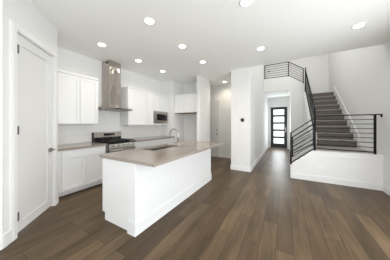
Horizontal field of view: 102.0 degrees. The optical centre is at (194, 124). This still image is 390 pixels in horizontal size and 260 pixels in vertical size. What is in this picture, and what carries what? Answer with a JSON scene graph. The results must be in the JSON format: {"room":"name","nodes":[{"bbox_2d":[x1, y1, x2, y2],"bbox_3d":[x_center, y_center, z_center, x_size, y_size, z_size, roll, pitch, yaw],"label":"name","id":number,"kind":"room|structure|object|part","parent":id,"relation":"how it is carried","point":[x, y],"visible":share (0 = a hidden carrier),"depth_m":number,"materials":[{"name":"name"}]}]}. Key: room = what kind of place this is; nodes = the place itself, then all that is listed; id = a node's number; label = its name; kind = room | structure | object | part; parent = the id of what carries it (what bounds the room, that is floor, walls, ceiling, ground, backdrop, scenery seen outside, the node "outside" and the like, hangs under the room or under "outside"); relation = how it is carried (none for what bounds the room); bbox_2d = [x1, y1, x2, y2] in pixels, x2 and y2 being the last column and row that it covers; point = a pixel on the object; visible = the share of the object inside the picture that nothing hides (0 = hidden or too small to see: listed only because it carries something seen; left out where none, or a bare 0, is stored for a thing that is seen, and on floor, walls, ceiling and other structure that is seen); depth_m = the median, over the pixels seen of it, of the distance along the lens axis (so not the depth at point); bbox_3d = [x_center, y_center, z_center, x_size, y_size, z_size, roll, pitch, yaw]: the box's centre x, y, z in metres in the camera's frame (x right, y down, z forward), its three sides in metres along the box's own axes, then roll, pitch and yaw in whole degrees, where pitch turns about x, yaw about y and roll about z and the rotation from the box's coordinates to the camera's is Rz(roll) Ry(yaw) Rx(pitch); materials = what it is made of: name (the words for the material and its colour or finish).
{"room":"kitchen","nodes":[
{"label":"kitchen","id":0,"kind":"room"},
{"bbox_2d":[0,0,1,235],"bbox_3d":[-3.132,-0.140,-0.032,0.120,2.960,4.060,0,0,29],"label":"wall","id":1,"kind":"structure","parent":0,"point":[0,0],"depth_m":1.70,"materials":[{"name":"white paint"}]},
{"bbox_2d":[0,236,2,249],"bbox_3d":[-3.068,1.270,-0.057,0.016,0.140,4.040,0,0,29],"label":"baseboard","id":2,"kind":"structure","parent":1,"relation":"attached to","point":[1,237],"depth_m":1.69,"materials":[{"name":"white paint"}]},
{"bbox_2d":[2,0,56,235],"bbox_3d":[-2.277,-0.140,2.190,0.120,2.960,1.039,0,0,-16],"label":"wall","id":3,"kind":"structure","parent":0,"point":[22,12],"depth_m":1.78,"materials":[{"name":"white paint"}]},
{"bbox_2d":[3,194,58,247],"bbox_3d":[-2.212,1.270,2.211,0.016,0.140,1.044,0,0,-16],"label":"baseboard","id":4,"kind":"structure","parent":3,"relation":"attached to","point":[7,236],"depth_m":1.75,"materials":[{"name":"white paint"}]},
{"bbox_2d":[9,19,57,241],"bbox_3d":[-2.214,0.073,2.236,0.025,2.533,0.919,0,0,-16],"label":"trim","id":5,"kind":"structure","parent":3,"relation":"attached to","point":[14,27],"depth_m":1.84,"materials":[{"name":"white paint"}]},
{"bbox_2d":[17,34,54,232],"bbox_3d":[-2.225,0.105,2.230,0.113,2.417,0.749,0,0,-15],"label":"door","id":6,"kind":"structure","parent":3,"relation":"in","point":[34,66],"depth_m":2.20,"materials":[{"name":"white paint"}]},
{"bbox_2d":[57,47,160,124],"bbox_3d":[-1.998,-0.140,4.957,0.120,2.960,4.280,0,0,29],"label":"wall","id":7,"kind":"structure","parent":0,"point":[69,61],"depth_m":3.96,"materials":[{"name":"white paint"}]},
{"bbox_2d":[58,69,98,123],"bbox_3d":[-2.610,-0.536,3.368,0.364,1.048,0.892,0,0,29],"label":"upper cabinet","id":8,"kind":"object","parent":7,"relation":"attached to","point":[77,93],"visible":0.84,"depth_m":3.29,"materials":[{"name":"white paint"}]},
{"bbox_3d":[-2.533,-0.510,3.180,0.020,0.989,0.373,0,0,29],"label":"door","id":9,"kind":"part","parent":8,"relation":"part of","materials":[{"name":"white paint"}]},
{"bbox_3d":[-2.466,-1.038,3.286,0.032,0.045,0.892,0,0,29],"label":"rail","id":10,"kind":"part","parent":8,"relation":"part of","materials":[{"name":"white paint"}]},
{"bbox_3d":[-2.345,-0.510,3.511,0.020,0.989,0.373,0,0,29],"label":"door","id":11,"kind":"part","parent":8,"relation":"part of","materials":[{"name":"white paint"}]},
{"bbox_2d":[58,110,160,144],"bbox_3d":[-2.147,0.035,4.564,0.008,0.790,3.450,0,0,29],"label":"backsplash","id":12,"kind":"structure","parent":7,"relation":"attached to","point":[108,121],"depth_m":4.15,"materials":[{"name":"tile"}]},
{"bbox_2d":[98,60,131,111],"bbox_3d":[-2.113,-0.984,4.068,0.540,1.262,0.770,0,0,29],"label":"range hood","id":13,"kind":"object","parent":7,"relation":"attached to","point":[111,70],"visible":0.95,"depth_m":4.03,"materials":[{"name":"metal"}]},
{"bbox_2d":[120,86,147,124],"bbox_3d":[-1.823,-0.522,4.760,0.364,1.075,0.710,0,0,29],"label":"upper cabinet","id":14,"kind":"object","parent":7,"relation":"attached to","point":[135,99],"visible":0.99,"depth_m":4.54,"materials":[{"name":"white paint"}]},
{"bbox_3d":[-1.683,-0.497,4.681,0.020,1.016,0.702,0,0,29],"label":"door","id":15,"kind":"part","parent":14,"relation":"part of","materials":[{"name":"white paint"}]},
{"bbox_3d":[-1.678,-1.038,4.678,0.032,0.045,0.710,0,0,29],"label":"rail","id":16,"kind":"part","parent":14,"relation":"part of","materials":[{"name":"white paint"}]},
{"bbox_2d":[147,91,168,124],"bbox_3d":[-1.395,-0.522,5.523,0.372,1.075,1.030,0,0,29],"label":"upper cabinet","id":17,"kind":"object","parent":7,"relation":"attached to","point":[155,101],"visible":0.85,"depth_m":5.30,"materials":[{"name":"white paint"}]},
{"bbox_3d":[-1.291,-0.730,5.375,0.020,0.551,0.387,0,0,29],"label":"door","id":18,"kind":"part","parent":17,"relation":"part of","materials":[{"name":"white paint"}]},
{"bbox_3d":[-1.247,-1.038,5.439,0.032,0.045,1.030,0,0,29],"label":"rail","id":19,"kind":"part","parent":17,"relation":"part of","materials":[{"name":"white paint"}]},
{"bbox_2d":[153,111,167,123],"bbox_3d":[-1.320,-0.241,5.615,0.352,0.407,0.745,0,0,29],"label":"microwave","id":20,"kind":"object","parent":17,"relation":"in","point":[158,117],"visible":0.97,"depth_m":5.48,"materials":[{"name":"metal"}]},
{"bbox_3d":[-1.181,-0.242,5.537,0.032,0.301,0.601,0,0,29],"label":"door","id":21,"kind":"part","parent":20,"relation":"part of","materials":[{"name":"metal"}]},
{"bbox_3d":[-1.096,-0.730,5.719,0.020,0.551,0.387,0,0,29],"label":"door","id":22,"kind":"part","parent":17,"relation":"part of","materials":[{"name":"white paint"}]},
{"bbox_2d":[161,80,183,141],"bbox_3d":[-0.878,-0.140,6.236,0.570,2.960,0.710,0,0,29],"label":"wall","id":23,"kind":"structure","parent":0,"point":[172,88],"depth_m":5.92,"materials":[{"name":"white paint"}]},
{"bbox_2d":[0,148,389,259],"bbox_3d":[0.628,1.400,3.953,7.200,0.120,14.900,0,0,29],"label":"floor","id":24,"kind":"structure","parent":0,"point":[262,213],"depth_m":2.08,"materials":[{"name":"brown wood"}]},
{"bbox_2d":[58,146,105,196],"bbox_3d":[-2.499,0.905,3.312,0.612,0.870,0.915,0,0,29],"label":"base cabinet","id":25,"kind":"object","parent":24,"relation":"on","point":[78,169],"visible":0.71,"depth_m":3.11,"materials":[{"name":"white paint"}]},
{"bbox_3d":[-2.317,0.936,3.033,0.020,0.577,0.400,0,0,29],"label":"door","id":26,"kind":"part","parent":25,"relation":"part of","materials":[{"name":"white paint"}]},
{"bbox_2d":[58,142,106,150],"bbox_3d":[-2.485,0.450,3.307,0.642,0.040,0.919,0,0,29],"label":"countertop","id":27,"kind":"structure","parent":25,"relation":"on","point":[88,144],"depth_m":3.23,"materials":[{"name":"stone"}]},
{"bbox_3d":[-2.217,0.559,3.210,0.020,0.162,0.807,0,0,29],"label":"drawer","id":28,"kind":"part","parent":25,"relation":"part of","materials":[{"name":"white paint"}]},
{"bbox_3d":[-2.116,0.936,3.388,0.020,0.577,0.400,0,0,29],"label":"door","id":29,"kind":"part","parent":25,"relation":"part of","materials":[{"name":"white paint"}]},
{"bbox_2d":[92,131,135,153],"bbox_3d":[-2.030,0.767,4.020,0.718,1.145,0.761,0,0,29],"label":"range","id":30,"kind":"object","parent":24,"relation":"on","point":[115,143],"visible":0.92,"depth_m":3.92,"materials":[{"name":"metal"}]},
{"bbox_2d":[95,140,135,144],"bbox_3d":[-2.039,0.435,4.026,0.665,0.034,0.760,0,0,29],"label":"cooktop","id":31,"kind":"object","parent":30,"relation":"in","point":[109,142],"depth_m":3.84,"materials":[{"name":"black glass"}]},
{"bbox_2d":[107,146,135,152],"bbox_3d":[-1.762,0.828,3.869,0.103,0.525,0.750,0,0,29],"label":"oven","id":32,"kind":"object","parent":30,"relation":"in","point":[121,148],"depth_m":3.79,"materials":[{"name":"silver glass"}]},
{"bbox_3d":[-1.778,0.498,3.878,0.065,0.093,0.760,0,0,29],"label":"control panel","id":33,"kind":"part","parent":30,"relation":"part of","materials":[{"name":"silver metal"}]},
{"bbox_2d":[134,138,173,148],"bbox_3d":[-1.460,0.905,5.149,0.612,0.870,1.745,0,0,29],"label":"base cabinet","id":34,"kind":"object","parent":24,"relation":"on","point":[141,144],"visible":0.23,"depth_m":4.85,"materials":[{"name":"white paint"}]},
{"bbox_2d":[131,136,174,141],"bbox_3d":[-1.448,0.450,5.140,0.642,0.040,1.749,0,0,29],"label":"countertop","id":35,"kind":"structure","parent":34,"relation":"on","point":[153,137],"depth_m":4.89,"materials":[{"name":"stone"}]},
{"bbox_2d":[103,149,210,236],"bbox_3d":[-0.470,0.905,3.036,0.721,0.870,2.258,0,0,29],"label":"kitchen island","id":36,"kind":"object","parent":24,"relation":"on","point":[135,196],"visible":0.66,"depth_m":2.16,"materials":[{"name":"white paint"}]},
{"bbox_3d":[-1.070,0.905,2.120,0.580,0.870,0.004,0,0,29],"label":"panel","id":37,"kind":"part","parent":36,"relation":"part of","materials":[{"name":"white paint"}]},
{"bbox_3d":[-0.768,0.905,1.938,0.125,0.870,0.022,0,0,29],"label":"corner post","id":38,"kind":"part","parent":36,"relation":"part of","materials":[{"name":"white paint"}]},
{"bbox_3d":[-0.163,0.506,2.872,0.008,0.068,2.242,0,0,29],"label":"rail","id":39,"kind":"part","parent":36,"relation":"part of","materials":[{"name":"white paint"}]},
{"bbox_2d":[99,141,222,166],"bbox_3d":[-0.348,0.449,2.974,1.045,0.038,2.265,0,0,29],"label":"island countertop","id":40,"kind":"structure","parent":36,"relation":"on","point":[144,156],"depth_m":2.34,"materials":[{"name":"stone"}]},
{"bbox_2d":[149,146,169,150],"bbox_3d":[-0.639,0.581,2.993,0.364,0.223,0.764,0,0,29],"label":"sink","id":41,"kind":"object","parent":40,"relation":"in","point":[166,146],"visible":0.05,"depth_m":3.20,"materials":[{"name":"metal"}]},
{"bbox_2d":[169,128,180,146],"bbox_3d":[-0.393,0.253,3.172,0.245,0.354,0.131,0,0,29],"label":"faucet","id":42,"kind":"object","parent":40,"relation":"on","point":[178,142],"visible":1,"depth_m":3.09,"materials":[{"name":"silver metal"}]},
{"bbox_3d":[-0.416,0.208,3.143,0.227,0.264,0.027,0,0,29],"label":"spout","id":43,"kind":"part","parent":42,"relation":"part of","materials":[{"name":"silver metal"}]},
{"bbox_3d":[-0.218,1.255,2.893,0.141,0.170,2.258,0,0,29],"label":"baseboard","id":44,"kind":"part","parent":36,"relation":"part of","materials":[{"name":"white paint"}]},
{"bbox_2d":[297,86,379,159],"bbox_3d":[4.253,-0.270,5.614,1.604,3.220,4.430,0,0,29],"label":"staircase","id":45,"kind":"structure","parent":24,"relation":"on","point":[326,103],"depth_m":5.02,"materials":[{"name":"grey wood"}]},
{"bbox_2d":[305,67,315,126],"bbox_3d":[4.049,-0.877,5.603,0.045,3.025,2.378,0,0,29],"label":"stair railing","id":46,"kind":"object","parent":45,"relation":"on","point":[313,109],"visible":0.75,"depth_m":5.41,"materials":[{"name":"black metal"}]},
{"bbox_3d":[4.049,-0.597,5.603,0.025,1.798,2.355,0,0,29],"label":"rail","id":47,"kind":"part","parent":46,"relation":"part of","materials":[{"name":"black metal"}]},
{"bbox_3d":[4.049,-1.347,5.603,0.045,1.862,2.358,0,0,29],"label":"rail","id":48,"kind":"part","parent":46,"relation":"part of","materials":[{"name":"black metal"}]},
{"bbox_2d":[184,81,209,141],"bbox_3d":[-0.189,-0.140,6.317,1.690,2.960,0.110,0,0,29],"label":"wall","id":49,"kind":"structure","parent":0,"point":[190,120],"depth_m":6.22,"materials":[{"name":"white paint"}]},
{"bbox_2d":[175,93,196,113],"bbox_3d":[-0.166,-0.756,5.900,1.000,0.688,0.594,0,0,29],"label":"upper cabinet","id":50,"kind":"object","parent":49,"relation":"attached to","point":[184,103],"visible":0.77,"depth_m":5.66,"materials":[{"name":"white paint"}]},
{"bbox_3d":[-0.523,-0.748,5.777,0.492,0.635,0.020,0,0,29],"label":"door","id":51,"kind":"part","parent":50,"relation":"part of","materials":[{"name":"white paint"}]},
{"bbox_3d":[-0.088,-0.748,5.530,0.492,0.635,0.020,0,0,29],"label":"door","id":52,"kind":"part","parent":50,"relation":"part of","materials":[{"name":"white paint"}]},
{"bbox_2d":[197,76,208,141],"bbox_3d":[0.290,-0.140,5.569,0.120,2.960,0.720,0,0,29],"label":"wall","id":53,"kind":"structure","parent":0,"point":[202,83],"depth_m":5.39,"materials":[{"name":"white paint"}]},
{"bbox_2d":[28,0,389,86],"bbox_3d":[-0.380,-1.782,1.766,6.200,0.355,9.900,0,0,29],"label":"ceiling","id":54,"kind":"structure","parent":0,"point":[226,35],"depth_m":2.75,"materials":[{"name":"white paint"}]},
{"bbox_2d":[97,42,106,46],"bbox_3d":[-1.887,-1.616,3.204,0.176,0.008,0.176,0,0,29],"label":"recessed light","id":55,"kind":"object","parent":54,"relation":"in","point":[98,43],"visible":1,"depth_m":3.19,"materials":[{"name":"white plastic"}]},
{"bbox_2d":[143,17,154,24],"bbox_3d":[-0.715,-1.616,2.473,0.176,0.008,0.176,0,0,29],"label":"recessed light","id":56,"kind":"object","parent":54,"relation":"in","point":[147,20],"visible":1,"depth_m":2.46,"materials":[{"name":"white plastic"}]},
{"bbox_2d":[239,0,252,6],"bbox_3d":[0.676,-1.616,2.088,0.176,0.008,0.176,0,0,29],"label":"recessed light","id":57,"kind":"object","parent":54,"relation":"in","point":[243,3],"visible":1,"depth_m":2.10,"materials":[{"name":"white plastic"}]},
{"bbox_2d":[351,22,366,28],"bbox_3d":[2.680,-1.616,2.585,0.176,0.008,0.176,0,0,29],"label":"recessed light","id":58,"kind":"object","parent":54,"relation":"in","point":[361,24],"visible":1,"depth_m":2.57,"materials":[{"name":"white plastic"}]},
{"bbox_2d":[210,84,230,154],"bbox_3d":[0.582,-0.133,6.806,2.910,2.945,0.120,0,0,29],"label":"wall","id":59,"kind":"structure","parent":0,"point":[223,92],"depth_m":6.39,"materials":[{"name":"white paint"}]},
{"bbox_2d":[210,101,218,156],"bbox_3d":[0.608,0.169,6.709,0.830,2.318,0.113,0,0,29],"label":"door","id":60,"kind":"structure","parent":59,"relation":"in","point":[214,105],"depth_m":6.62,"materials":[{"name":"white paint"}]},
{"bbox_2d":[210,98,219,156],"bbox_3d":[0.608,0.135,6.710,0.990,2.410,0.020,0,0,29],"label":"trim","id":61,"kind":"structure","parent":59,"relation":"attached to","point":[218,98],"depth_m":6.47,"materials":[{"name":"white paint"}]},
{"bbox_2d":[220,154,230,157],"bbox_3d":[1.429,1.270,6.248,0.885,0.140,0.016,0,0,29],"label":"baseboard","id":62,"kind":"structure","parent":59,"relation":"attached to","point":[221,155],"depth_m":6.35,"materials":[{"name":"white paint"}]},
{"bbox_2d":[231,64,267,166],"bbox_3d":[2.661,-1.460,6.968,0.550,5.600,5.450,0,0,29],"label":"wall column","id":63,"kind":"structure","parent":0,"point":[249,101],"depth_m":4.68,"materials":[{"name":"white paint"}]},
{"bbox_2d":[230,146,267,171],"bbox_3d":[2.657,1.270,6.961,0.582,0.140,5.466,0,0,29],"label":"baseboard","id":64,"kind":"structure","parent":63,"relation":"attached to","point":[233,167],"depth_m":4.67,"materials":[{"name":"white paint"}]},
{"bbox_2d":[265,90,287,95],"bbox_3d":[3.992,-1.805,7.749,0.997,0.550,0.980,0,0,29],"label":"ceiling","id":65,"kind":"structure","parent":0,"point":[276,92],"depth_m":7.80,"materials":[{"name":"white paint"}]},
{"bbox_2d":[267,94,289,97],"bbox_3d":[4.525,-1.645,8.596,1.090,0.230,0.780,0,0,29],"label":"ceiling","id":66,"kind":"structure","parent":0,"point":[286,95],"depth_m":8.63,"materials":[{"name":"white paint"}]},
{"bbox_2d":[268,97,289,148],"bbox_3d":[4.566,-0.210,9.107,1.760,3.100,0.150,0,0,29],"label":"wall","id":67,"kind":"structure","parent":0,"point":[280,101],"depth_m":8.91,"materials":[{"name":"white paint"}]},
{"bbox_2d":[271,107,286,147],"bbox_3d":[4.744,0.177,8.948,0.825,2.325,0.133,0,0,29],"label":"door","id":68,"kind":"structure","parent":67,"relation":"in","point":[278,114],"depth_m":8.95,"materials":[{"name":"black"}]},
{"bbox_3d":[4.753,-0.693,8.964,0.531,0.305,0.008,0,0,29],"label":"pane","id":69,"kind":"part","parent":68,"relation":"part of","materials":[{"name":"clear glass"}]},
{"bbox_3d":[4.753,-0.287,8.964,0.531,0.305,0.008,0,0,29],"label":"pane","id":70,"kind":"part","parent":68,"relation":"part of","materials":[{"name":"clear glass"}]},
{"bbox_3d":[4.753,0.117,8.964,0.531,0.305,0.008,0,0,29],"label":"pane","id":71,"kind":"part","parent":68,"relation":"part of","materials":[{"name":"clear glass"}]},
{"bbox_3d":[4.753,0.522,8.964,0.531,0.305,0.008,0,0,29],"label":"pane","id":72,"kind":"part","parent":68,"relation":"part of","materials":[{"name":"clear glass"}]},
{"bbox_3d":[4.753,0.927,8.964,0.531,0.305,0.008,0,0,29],"label":"pane","id":73,"kind":"part","parent":68,"relation":"part of","materials":[{"name":"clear glass"}]},
{"bbox_2d":[264,76,306,151],"bbox_3d":[4.018,-0.395,7.102,1.680,3.470,0.120,0,0,29],"label":"wall","id":74,"kind":"structure","parent":0,"point":[286,83],"depth_m":6.86,"materials":[{"name":"white paint"}]},
{"bbox_2d":[264,62,303,83],"bbox_3d":[3.966,-2.261,7.120,1.542,1.062,0.035,0,0,29],"label":"loft railing","id":75,"kind":"object","parent":74,"relation":"on","point":[288,64],"visible":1,"depth_m":7.03,"materials":[{"name":"black metal"}]},
{"bbox_2d":[290,92,290,132],"bbox_3d":[4.780,-0.095,7.820,0.120,2.870,1.880,0,0,29],"label":"wall","id":76,"kind":"structure","parent":0,"point":[290,92],"depth_m":7.43,"materials":[{"name":"white paint"}]},
{"bbox_2d":[266,54,328,95],"bbox_3d":[4.952,-1.460,7.838,2.580,5.600,0.120,0,0,29],"label":"wall","id":77,"kind":"structure","parent":0,"point":[317,67],"depth_m":7.47,"materials":[{"name":"white paint"}]},
{"bbox_2d":[292,147,312,162],"bbox_3d":[3.172,0.980,4.651,0.540,0.720,0.100,0,0,29],"label":"wall","id":78,"kind":"structure","parent":0,"point":[309,149],"depth_m":4.64,"materials":[{"name":"white paint"}]},
{"bbox_2d":[292,124,313,155],"bbox_3d":[3.172,0.475,4.651,0.540,0.990,0.035,0,0,29],"label":"railing","id":79,"kind":"object","parent":78,"relation":"on","point":[313,124],"visible":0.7,"depth_m":4.64,"materials":[{"name":"black metal"}]},
{"bbox_2d":[303,94,316,150],"bbox_3d":[4.075,-0.026,5.660,0.120,2.731,2.335,0,0,29],"label":"wall","id":80,"kind":"structure","parent":0,"point":[305,118],"depth_m":6.02,"materials":[{"name":"white paint"}]},
{"bbox_2d":[303,91,316,137],"bbox_3d":[4.074,-0.511,5.652,0.145,1.811,2.350,0,0,29],"label":"trim","id":81,"kind":"structure","parent":80,"relation":"attached to","point":[304,92],"depth_m":5.53,"materials":[{"name":"white paint"}]},
{"bbox_2d":[290,156,382,183],"bbox_3d":[3.132,0.993,3.634,1.607,0.695,0.110,0,0,29],"label":"wall","id":82,"kind":"structure","parent":0,"point":[343,168],"depth_m":3.48,"materials":[{"name":"white paint"}]},
{"bbox_2d":[290,172,382,190],"bbox_3d":[3.101,1.270,3.579,1.607,0.140,0.016,0,0,29],"label":"baseboard","id":83,"kind":"structure","parent":82,"relation":"attached to","point":[346,182],"depth_m":3.51,"materials":[{"name":"white paint"}]},
{"bbox_2d":[290,150,383,169],"bbox_3d":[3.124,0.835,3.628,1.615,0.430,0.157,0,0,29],"label":"trim","id":84,"kind":"structure","parent":82,"relation":"attached to","point":[313,151],"depth_m":3.56,"materials":[{"name":"white paint"}]},
{"bbox_2d":[290,114,382,164],"bbox_3d":[3.121,0.405,3.623,1.612,1.241,0.045,0,0,29],"label":"landing railing","id":85,"kind":"object","parent":84,"relation":"on","point":[374,119],"visible":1,"depth_m":3.55,"materials":[{"name":"black metal"}]},
{"bbox_3d":[2.436,0.615,4.011,0.038,0.820,0.038,0,0,29],"label":"post","id":86,"kind":"part","parent":85,"relation":"part of","materials":[{"name":"black metal"}]},
{"bbox_3d":[2.647,0.028,3.891,0.498,0.392,0.045,0,0,29],"label":"rail","id":87,"kind":"part","parent":85,"relation":"part of","materials":[{"name":"black metal"}]},
{"bbox_3d":[2.647,0.765,3.891,0.499,0.417,0.022,0,0,29],"label":"rail","id":88,"kind":"part","parent":85,"relation":"part of","materials":[{"name":"black metal"}]},
{"bbox_3d":[2.858,0.210,3.772,0.038,0.830,0.038,0,0,29],"label":"post","id":89,"kind":"part","parent":85,"relation":"part of","materials":[{"name":"black metal"}]},
{"bbox_3d":[3.295,0.570,3.524,1.005,0.032,0.022,0,0,29],"label":"rail","id":90,"kind":"part","parent":85,"relation":"part of","materials":[{"name":"black metal"}]},
{"bbox_3d":[3.306,-0.205,3.518,1.030,0.022,0.045,0,0,29],"label":"rail","id":91,"kind":"part","parent":85,"relation":"part of","materials":[{"name":"black metal"}]},
{"bbox_3d":[3.732,0.210,3.277,0.034,0.830,0.034,0,0,29],"label":"post","id":92,"kind":"part","parent":85,"relation":"part of","materials":[{"name":"black metal"}]},
{"bbox_2d":[329,39,389,187],"bbox_3d":[2.975,-1.460,1.603,0.120,5.600,12.920,0,0,29],"label":"wall","id":93,"kind":"structure","parent":0,"point":[356,75],"depth_m":3.80,"materials":[{"name":"white paint"}]},
{"bbox_2d":[383,184,389,195],"bbox_3d":[1.767,1.270,-0.394,0.016,0.140,8.214,0,0,29],"label":"baseboard","id":94,"kind":"structure","parent":93,"relation":"attached to","point":[386,189],"depth_m":3.06,"materials":[{"name":"white paint"}]}
]}

